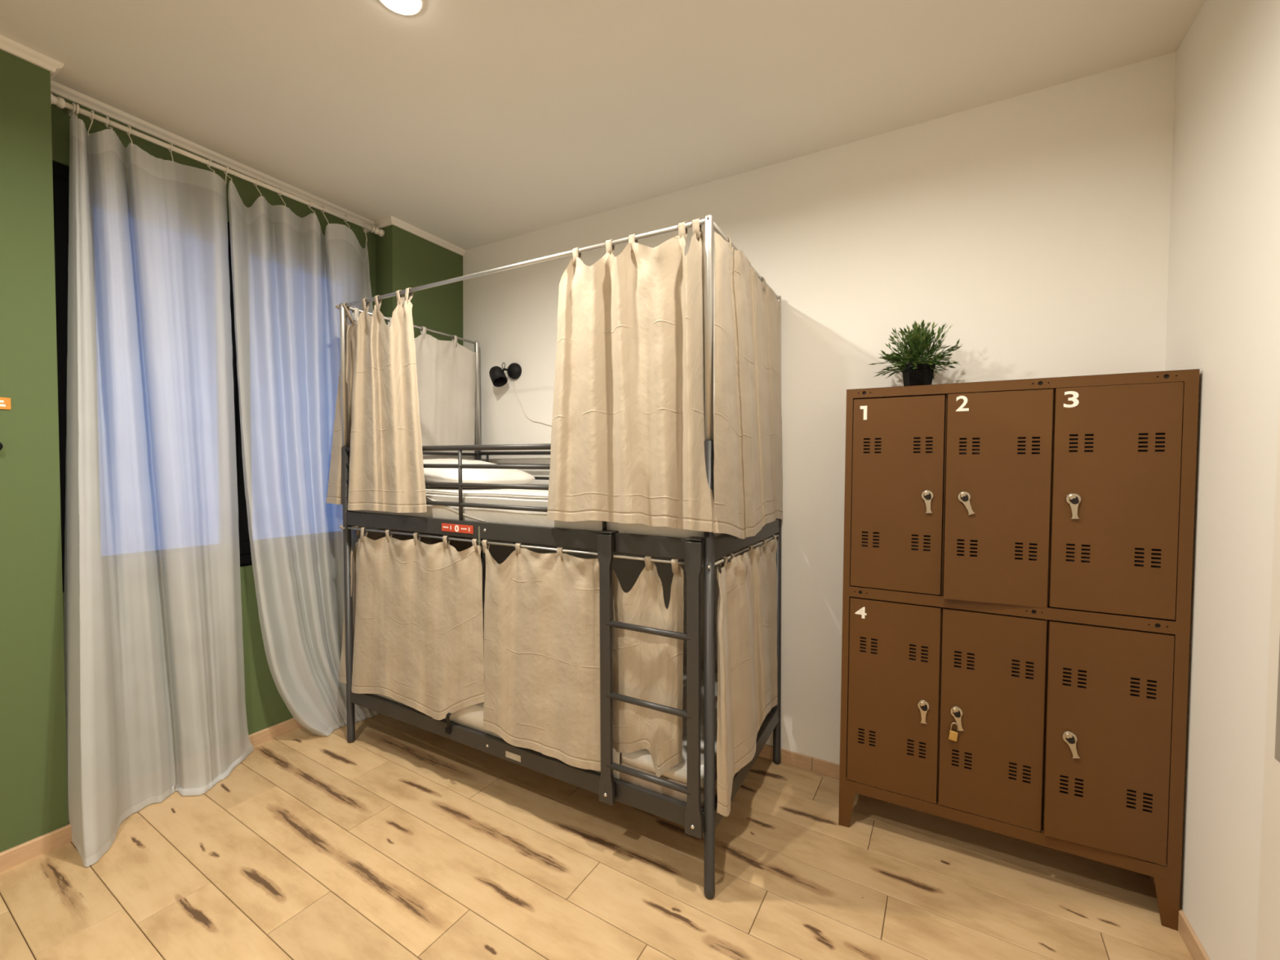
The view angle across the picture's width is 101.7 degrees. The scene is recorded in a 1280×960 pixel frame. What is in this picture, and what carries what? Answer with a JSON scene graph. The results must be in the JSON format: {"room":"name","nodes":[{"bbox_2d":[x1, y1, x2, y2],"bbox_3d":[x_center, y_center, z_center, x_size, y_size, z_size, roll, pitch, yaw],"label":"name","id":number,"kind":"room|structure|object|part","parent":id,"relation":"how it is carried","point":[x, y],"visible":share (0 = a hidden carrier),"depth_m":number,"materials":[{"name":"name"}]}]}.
{"room":"dormitory","nodes":[
{"label":"dormitory","id":0,"kind":"room"},
{"bbox_2d":[0,48,462,852],"bbox_3d":[-2.509,-0.078,1.925,0.400,2.998,4.353,1,2,30],"label":"wall","id":1,"kind":"structure","parent":0,"point":[34,132],"depth_m":1.96,"materials":[{"name":"green paint"}]},
{"bbox_2d":[0,397,11,409],"bbox_3d":[-2.329,-0.275,1.824,0.005,0.043,0.162,1,2,30],"label":"wall sign","id":2,"kind":"object","parent":1,"relation":"attached to","point":[5,402],"visible":1,"depth_m":1.88,"materials":[{"name":"orange plastic"}]},
{"bbox_2d":[0,717,302,872],"bbox_3d":[-2.403,1.389,1.921,0.177,0.068,4.289,1,2,30],"label":"baseboard","id":3,"kind":"structure","parent":1,"relation":"attached to","point":[10,858],"depth_m":2.00,"materials":[{"name":"brown wood"}]},
{"bbox_2d":[52,160,252,591],"bbox_3d":[-2.088,-0.425,2.715,0.190,1.745,1.325,1,2,30],"label":"window","id":4,"kind":"structure","parent":1,"relation":"in","point":[60,172],"depth_m":2.13,"materials":[{"name":"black glass"}]},
{"bbox_3d":[-2.220,-0.422,2.418,0.059,1.625,0.568,1,2,30],"label":"sash","id":5,"kind":"part","parent":4,"relation":"part of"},
{"bbox_3d":[-2.051,-0.305,2.626,0.034,0.140,0.023,1,2,30],"label":"handle","id":6,"kind":"part","parent":4,"relation":"part of","materials":[{"name":"black metal"}]},
{"bbox_3d":[-1.920,-0.434,2.947,0.059,1.625,0.643,1,2,30],"label":"sash","id":7,"kind":"part","parent":4,"relation":"part of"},
{"bbox_2d":[50,93,385,236],"bbox_3d":[-1.976,-1.510,2.640,0.096,0.064,1.418,1,2,30],"label":"pole","id":8,"kind":"object","parent":1,"relation":"attached to","point":[60,102],"visible":0.98,"depth_m":2.41,"materials":[{"name":"white metal"}]},
{"bbox_2d":[63,102,253,866],"bbox_3d":[-2.114,-0.054,2.281,0.318,2.928,0.783,1,2,8],"label":"curtain","id":9,"kind":"object","parent":8,"relation":"hanging from","point":[154,680],"visible":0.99,"depth_m":2.25,"materials":[{"name":"white fabric"}]},
{"bbox_2d":[224,165,379,736],"bbox_3d":[-1.782,-0.073,2.862,0.236,2.940,0.764,1,2,30],"label":"curtain","id":10,"kind":"object","parent":8,"relation":"hanging from","point":[290,277],"visible":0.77,"depth_m":2.79,"materials":[{"name":"white fabric"}]},
{"bbox_2d":[0,34,466,256],"bbox_3d":[-2.371,-1.556,1.840,0.195,0.036,4.302,1,2,30],"label":"trim","id":11,"kind":"structure","parent":1,"relation":"attached to","point":[7,45],"depth_m":2.42,"materials":[{"name":"white paint"}]},
{"bbox_2d":[0,713,1193,959],"bbox_3d":[-0.858,1.463,0.992,4.556,0.006,4.873,1,2,30],"label":"floor","id":12,"kind":"structure","parent":0,"point":[401,840],"depth_m":1.88,"materials":[{"name":"brown wood"}]},
{"bbox_2d":[339,214,781,898],"bbox_3d":[-0.433,0.250,2.676,2.114,2.331,1.005,1,2,30],"label":"bunk bed","id":13,"kind":"object","parent":12,"relation":"on","point":[697,820],"visible":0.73,"depth_m":1.96,"materials":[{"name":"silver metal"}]},
{"bbox_3d":[-1.553,0.616,2.773,0.056,1.578,0.039,0,2,0],"label":"post","id":14,"kind":"part","parent":13,"relation":"part of","materials":[{"name":"grey metal"}]},
{"bbox_2d":[326,287,426,512],"bbox_3d":[-1.363,-0.382,2.615,0.894,1.074,0.103,1,2,33],"label":"curtain","id":15,"kind":"object","parent":13,"relation":"hanging from","point":[386,466],"visible":0.94,"depth_m":2.54,"materials":[{"name":"beige fabric"}]},
{"bbox_2d":[339,524,484,719],"bbox_3d":[-1.172,0.697,2.554,1.138,0.898,0.084,1,2,32],"label":"curtain","id":16,"kind":"object","parent":13,"relation":"hanging from","point":[418,612],"visible":0.94,"depth_m":2.47,"materials":[{"name":"beige fabric"}]},
{"bbox_3d":[-1.336,-0.920,3.138,0.017,0.017,0.906,1,2,29],"label":"canopy rod","id":17,"kind":"part","parent":13,"relation":"part of","materials":[{"name":"silver metal"}]},
{"bbox_2d":[351,306,476,460],"bbox_3d":[-1.327,-0.424,3.175,0.077,1.019,0.868,1,2,30],"label":"curtain","id":18,"kind":"object","parent":13,"relation":"hanging from","point":[446,370],"visible":0.45,"depth_m":3.32,"materials":[{"name":"fabric"}]},
{"bbox_2d":[355,526,476,551],"bbox_3d":[-1.337,0.646,3.210,0.052,0.836,0.862,1,2,29],"label":"curtain","id":19,"kind":"object","parent":13,"relation":"hanging from","point":[460,546],"visible":0.04,"depth_m":3.21,"materials":[{"name":"beige fabric"}]},
{"bbox_3d":[-0.841,-0.145,2.358,1.613,0.024,0.025,1,2,29],"label":"guard rail","id":20,"kind":"part","parent":13,"relation":"part of","materials":[{"name":"grey metal"}]},
{"bbox_2d":[444,712,451,734],"bbox_3d":[-0.874,1.109,2.373,0.024,0.120,0.085,0,2,-25],"label":"strap","id":21,"kind":"object","parent":13,"relation":"hanging from","point":[447,730],"visible":1,"depth_m":2.39,"materials":[{"name":"black fabric"}]},
{"bbox_2d":[441,523,473,533],"bbox_3d":[-0.823,0.218,2.341,0.199,0.036,0.004,1,2,29],"label":"number sign","id":22,"kind":"object","parent":13,"relation":"attached to","point":[445,526],"visible":1,"depth_m":2.34,"materials":[{"name":"red plastic"}]},
{"bbox_3d":[-1.105,0.597,3.587,0.056,1.578,0.039,0,2,0],"label":"post","id":23,"kind":"part","parent":13,"relation":"part of","materials":[{"name":"grey metal"}]},
{"bbox_3d":[-0.213,-0.162,3.074,2.023,0.024,0.025,1,2,29],"label":"guard rail","id":24,"kind":"part","parent":13,"relation":"part of","materials":[{"name":"grey metal"}]},
{"bbox_3d":[-0.659,0.221,2.269,2.016,0.072,0.025,1,2,29],"label":"rail","id":25,"kind":"part","parent":13,"relation":"part of","materials":[{"name":"grey metal"}]},
{"bbox_3d":[-0.664,-0.890,2.238,2.021,0.017,0.017,1,2,29],"label":"canopy rod","id":26,"kind":"part","parent":13,"relation":"part of","materials":[{"name":"silver metal"}]},
{"bbox_3d":[-0.661,0.272,2.267,2.005,0.013,0.013,1,2,29],"label":"rod","id":27,"kind":"part","parent":13,"relation":"part of","materials":[{"name":"silver metal"}]},
{"bbox_3d":[-0.655,1.167,2.295,2.016,0.072,0.025,1,2,29],"label":"rail","id":28,"kind":"part","parent":13,"relation":"part of","materials":[{"name":"grey metal"}]},
{"bbox_2d":[352,485,724,537],"bbox_3d":[-0.437,0.136,2.671,2.024,0.175,0.926,1,2,30],"label":"mattress","id":29,"kind":"object","parent":13,"relation":"on","point":[520,497],"visible":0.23,"depth_m":2.26,"materials":[{"name":"white fabric"}]},
{"bbox_2d":[422,458,535,488],"bbox_3d":[-0.989,-0.038,2.945,0.717,0.165,0.600,1,2,30],"label":"pillow","id":30,"kind":"object","parent":29,"relation":"on","point":[494,476],"visible":0.49,"depth_m":2.70,"materials":[{"name":"white fabric"}]},
{"bbox_2d":[481,539,600,771],"bbox_3d":[-0.408,0.696,2.116,0.656,0.861,0.063,1,2,29],"label":"curtain","id":31,"kind":"object","parent":13,"relation":"hanging from","point":[542,611],"visible":0.9,"depth_m":2.09,"materials":[{"name":"beige fabric"}]},
{"bbox_2d":[373,623,772,808],"bbox_3d":[-0.433,1.078,2.696,2.024,0.179,0.929,1,2,30],"label":"mattress","id":32,"kind":"object","parent":13,"relation":"on","point":[472,717],"visible":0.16,"depth_m":1.99,"materials":[{"name":"white fabric"}]},
{"bbox_2d":[546,218,718,532],"bbox_3d":[-0.052,-0.361,1.878,0.724,1.055,0.098,1,2,30],"label":"curtain","id":33,"kind":"object","parent":13,"relation":"hanging from","point":[628,432],"visible":1,"depth_m":1.85,"materials":[{"name":"beige fabric"}]},
{"bbox_2d":[611,555,684,777],"bbox_3d":[0.017,0.676,1.919,0.307,0.803,0.053,1,2,30],"label":"curtain","id":34,"kind":"object","parent":13,"relation":"hanging from","point":[647,667],"visible":0.94,"depth_m":1.90,"materials":[{"name":"beige fabric"}]},
{"bbox_3d":[0.238,0.656,1.787,0.056,1.578,0.039,0,2,0],"label":"post","id":35,"kind":"part","parent":13,"relation":"part of","materials":[{"name":"grey metal"}]},
{"bbox_2d":[715,534,777,816],"bbox_3d":[0.446,0.711,2.122,0.085,0.879,0.889,1,2,27],"label":"curtain","id":36,"kind":"object","parent":13,"relation":"hanging from","point":[747,604],"visible":0.98,"depth_m":1.98,"materials":[{"name":"beige fabric"}]},
{"bbox_3d":[0.456,-0.880,2.152,0.017,0.017,0.906,1,2,29],"label":"canopy rod","id":37,"kind":"part","parent":13,"relation":"part of","materials":[{"name":"silver metal"}]},
{"bbox_3d":[0.464,0.283,2.183,0.013,0.013,0.890,1,2,29],"label":"rod","id":38,"kind":"part","parent":13,"relation":"part of","materials":[{"name":"silver metal"}]},
{"bbox_3d":[0.465,1.177,2.209,0.037,0.072,0.900,1,2,30],"label":"rail","id":39,"kind":"part","parent":13,"relation":"part of","materials":[{"name":"grey metal"}]},
{"bbox_3d":[0.461,0.232,2.183,0.026,0.072,0.900,1,2,29],"label":"rail","id":40,"kind":"part","parent":13,"relation":"part of","materials":[{"name":"grey metal"}]},
{"bbox_2d":[713,231,782,538],"bbox_3d":[0.464,-0.333,2.148,0.069,1.119,0.998,1,2,28],"label":"curtain","id":41,"kind":"object","parent":13,"relation":"hanging from","point":[748,471],"visible":0.99,"depth_m":2.00,"materials":[{"name":"beige fabric"}]},
{"bbox_3d":[0.687,0.637,2.602,0.056,1.578,0.039,0,2,0],"label":"post","id":42,"kind":"part","parent":13,"relation":"part of","materials":[{"name":"grey metal"}]},
{"bbox_2d":[838,368,1199,930],"bbox_3d":[1.358,0.542,2.026,1.044,1.808,0.347,1,2,30],"label":"locker","id":43,"kind":"object","parent":12,"relation":"on","point":[1018,553],"visible":1,"depth_m":1.85,"materials":[{"name":"brown metal"}]},
{"bbox_3d":[0.868,1.361,2.175,0.066,0.156,0.046,1,2,30],"label":"leg","id":44,"kind":"part","parent":43,"relation":"part of","materials":[{"name":"brown metal"}]},
{"bbox_3d":[1.004,0.863,2.074,0.321,0.754,0.017,1,2,28],"label":"door","id":45,"kind":"part","parent":43,"relation":"part of","materials":[{"name":"brown metal"}]},
{"bbox_3d":[1.008,0.056,2.053,0.319,0.758,0.017,1,2,28],"label":"door","id":46,"kind":"part","parent":43,"relation":"part of","materials":[{"name":"brown metal"}]},
{"bbox_2d":[867,319,962,386],"bbox_3d":[1.125,-0.513,2.137,0.346,0.292,0.328,1,2,30],"label":"potted plant","id":47,"kind":"object","parent":43,"relation":"on","point":[920,371],"visible":1,"depth_m":2.10,"materials":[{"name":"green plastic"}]},
{"bbox_3d":[1.144,-0.420,2.144,0.102,0.106,0.102,1,2,9],"label":"pot","id":48,"kind":"part","parent":47,"relation":"part of","materials":[{"name":"black plastic"}]},
{"bbox_2d":[947,722,958,741],"bbox_3d":[1.178,0.946,1.958,0.033,0.070,0.013,1,2,30],"label":"padlock","id":49,"kind":"object","parent":43,"relation":"hanging from","point":[953,735],"visible":1,"depth_m":1.95,"materials":[{"name":"gold metal"}]},
{"bbox_3d":[1.290,0.869,1.920,0.315,0.754,0.017,1,2,28],"label":"door","id":50,"kind":"part","parent":43,"relation":"part of","materials":[{"name":"brown metal"}]},
{"bbox_3d":[1.289,0.064,1.885,0.316,0.765,0.043,1,2,27],"label":"door","id":51,"kind":"part","parent":43,"relation":"part of","materials":[{"name":"brown metal"}]},
{"bbox_3d":[1.574,0.876,1.760,0.322,0.754,0.025,1,2,26],"label":"door","id":52,"kind":"part","parent":43,"relation":"part of","materials":[{"name":"brown metal"}]},
{"bbox_3d":[1.583,0.066,1.743,0.321,0.761,0.019,1,2,28],"label":"door","id":53,"kind":"part","parent":43,"relation":"part of","materials":[{"name":"brown metal"}]},
{"bbox_3d":[1.725,1.380,1.716,0.066,0.156,0.047,1,2,30],"label":"leg","id":54,"kind":"part","parent":43,"relation":"part of","materials":[{"name":"brown metal"}]},
{"bbox_2d":[0,0,1205,249],"bbox_3d":[-0.770,-1.597,0.915,4.500,0.120,4.573,1,2,30],"label":"ceiling","id":55,"kind":"structure","parent":0,"point":[468,124],"depth_m":2.02,"materials":[{"name":"paint"}]},
{"bbox_2d":[377,0,424,16],"bbox_3d":[-0.774,-1.545,1.670,0.152,0.025,0.152,1,2,30],"label":"recessed light","id":56,"kind":"object","parent":55,"relation":"in","point":[402,7],"visible":1,"depth_m":1.69,"materials":[{"name":"white paint"}]},
{"bbox_2d":[462,51,1176,764],"bbox_3d":[0.317,-0.084,2.895,4.500,2.998,0.120,1,2,30],"label":"wall","id":57,"kind":"structure","parent":0,"point":[1033,225],"depth_m":2.37,"materials":[{"name":"white paint"}]},
{"bbox_2d":[488,362,551,426],"bbox_3d":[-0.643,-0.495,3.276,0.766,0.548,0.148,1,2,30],"label":"wall lamp","id":58,"kind":"object","parent":57,"relation":"attached to","point":[498,377],"visible":0.91,"depth_m":3.41,"materials":[{"name":"black plastic"}]},
{"bbox_2d":[758,743,1043,832],"bbox_3d":[0.316,1.382,2.854,3.632,0.068,0.012,1,2,30],"label":"baseboard","id":59,"kind":"structure","parent":57,"relation":"attached to","point":[819,766],"depth_m":2.56,"materials":[{"name":"brown wood"}]},
{"bbox_2d":[1157,0,1279,959],"bbox_3d":[0.900,0.000,-0.005,0.120,2.998,4.353,1,2,30],"label":"wall","id":60,"kind":"structure","parent":0,"point":[1223,313],"depth_m":1.48,"materials":[{"name":"white paint"}]},
{"bbox_2d":[1148,861,1209,959],"bbox_3d":[1.710,1.427,1.617,0.012,0.068,0.767,1,2,30],"label":"baseboard","id":61,"kind":"structure","parent":60,"relation":"attached to","point":[1190,939],"depth_m":1.61,"materials":[{"name":"brown wood"}]},
{"bbox_2d":[1256,391,1279,959],"bbox_3d":[1.215,-0.017,0.689,0.016,2.998,1.272,1,2,30],"label":"trim","id":62,"kind":"structure","parent":60,"relation":"attached to","point":[1268,948],"depth_m":1.24,"materials":[{"name":"white paint"}]},
{"bbox_2d":[1274,638,1279,762],"bbox_3d":[1.361,0.410,0.998,0.018,0.470,0.435,1,2,30],"label":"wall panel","id":63,"kind":"object","parent":60,"relation":"attached to","point":[1277,756],"visible":1,"depth_m":1.19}
]}

